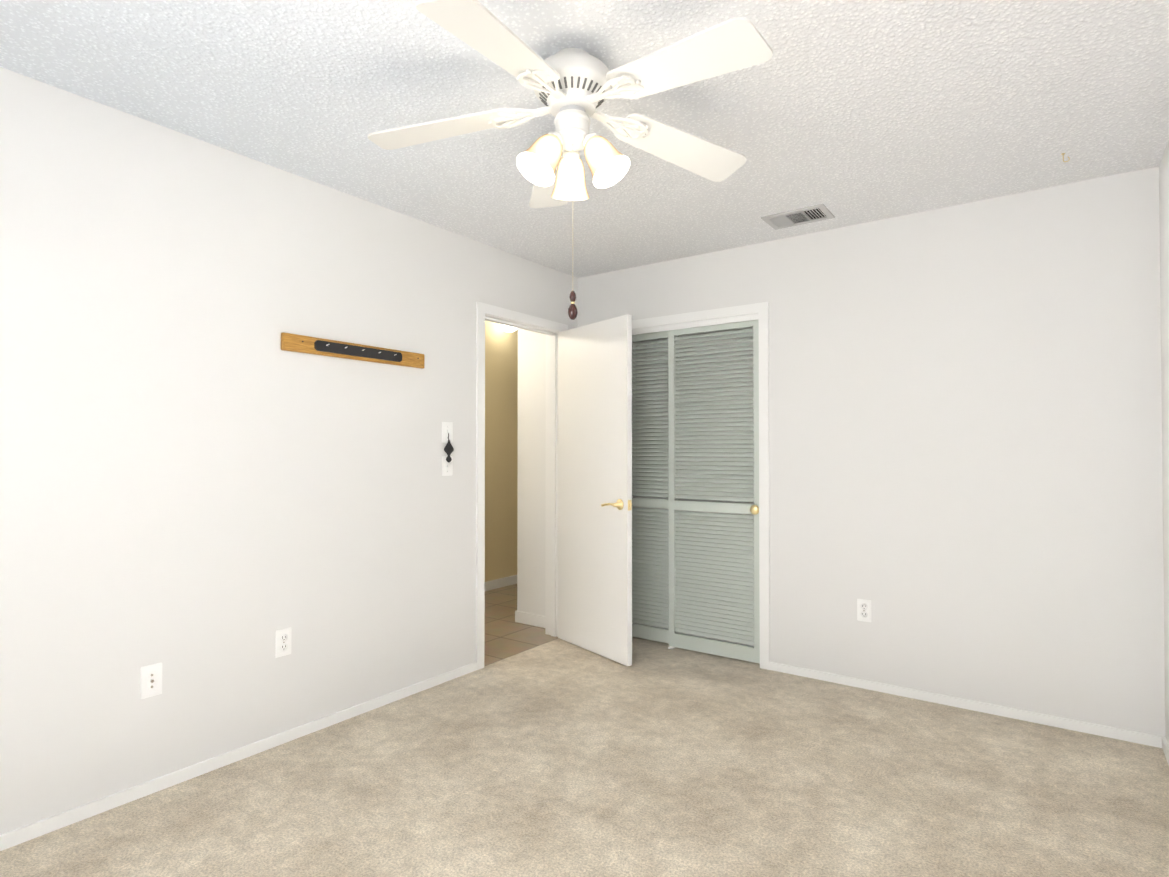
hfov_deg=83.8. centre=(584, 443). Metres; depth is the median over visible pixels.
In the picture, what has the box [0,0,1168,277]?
ceiling
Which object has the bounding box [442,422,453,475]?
switch plates
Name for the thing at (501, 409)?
wall
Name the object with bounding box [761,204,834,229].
ceiling vent
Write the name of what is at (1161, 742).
baseboard
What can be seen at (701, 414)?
closet
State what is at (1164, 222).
wall
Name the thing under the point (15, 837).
baseboard
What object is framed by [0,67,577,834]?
wall
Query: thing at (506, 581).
baseboard
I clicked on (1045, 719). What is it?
baseboard
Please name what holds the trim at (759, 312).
attached to the wall at (966, 488)
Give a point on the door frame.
(511, 318)
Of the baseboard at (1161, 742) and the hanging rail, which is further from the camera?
the hanging rail
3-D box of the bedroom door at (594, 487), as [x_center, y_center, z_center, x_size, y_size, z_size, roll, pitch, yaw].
[0.050,0.272,4.036,0.142,2.018,0.728,1,-1,-36]
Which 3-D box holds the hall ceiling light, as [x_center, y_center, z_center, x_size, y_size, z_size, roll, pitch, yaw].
[-0.678,-1.063,5.872,0.190,0.130,0.190,-1,-1,36]
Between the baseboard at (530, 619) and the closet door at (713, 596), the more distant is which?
the baseboard at (530, 619)
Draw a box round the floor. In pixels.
[484,584,557,665]
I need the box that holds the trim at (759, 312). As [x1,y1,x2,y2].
[632,302,769,669]
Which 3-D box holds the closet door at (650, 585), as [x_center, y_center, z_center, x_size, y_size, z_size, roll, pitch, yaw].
[0.348,0.277,4.322,0.617,2.006,0.030,-1,-1,36]
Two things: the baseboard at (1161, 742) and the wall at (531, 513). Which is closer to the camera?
the baseboard at (1161, 742)
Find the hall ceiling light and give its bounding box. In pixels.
[500,324,516,331]
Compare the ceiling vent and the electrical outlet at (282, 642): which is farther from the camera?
the ceiling vent
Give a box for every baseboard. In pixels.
[0,662,476,850]
[485,575,516,590]
[517,611,544,627]
[769,661,1155,746]
[1156,735,1168,764]
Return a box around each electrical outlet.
[140,662,161,698]
[275,627,291,657]
[857,599,870,621]
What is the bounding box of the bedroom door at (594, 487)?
[558,314,631,665]
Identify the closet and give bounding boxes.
[632,327,753,645]
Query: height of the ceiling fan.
0.806 m
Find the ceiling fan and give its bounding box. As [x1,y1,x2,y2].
[368,0,772,319]
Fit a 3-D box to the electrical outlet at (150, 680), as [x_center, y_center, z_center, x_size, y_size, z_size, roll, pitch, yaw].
[-1.569,0.862,2.364,0.012,0.115,0.070,-1,-1,36]
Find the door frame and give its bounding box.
[476,302,567,669]
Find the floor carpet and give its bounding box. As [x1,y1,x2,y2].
[0,637,1168,876]
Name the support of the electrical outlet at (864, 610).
attached to the wall at (966, 488)
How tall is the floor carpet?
0.050 m
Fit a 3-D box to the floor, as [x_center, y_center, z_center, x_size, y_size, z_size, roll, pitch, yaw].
[-0.657,1.324,4.866,1.430,0.050,5.000,-1,-1,36]
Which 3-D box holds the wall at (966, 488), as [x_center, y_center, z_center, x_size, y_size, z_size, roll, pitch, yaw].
[1.272,0.063,3.634,3.160,2.440,0.120,-1,-1,36]
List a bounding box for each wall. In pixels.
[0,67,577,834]
[485,321,517,581]
[517,328,545,615]
[578,166,1164,736]
[1159,141,1168,744]
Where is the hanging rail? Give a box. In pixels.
[281,332,424,368]
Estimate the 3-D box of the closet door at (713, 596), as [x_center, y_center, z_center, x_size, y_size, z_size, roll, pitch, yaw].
[0.773,0.272,3.942,0.601,2.006,0.066,-1,-1,36]

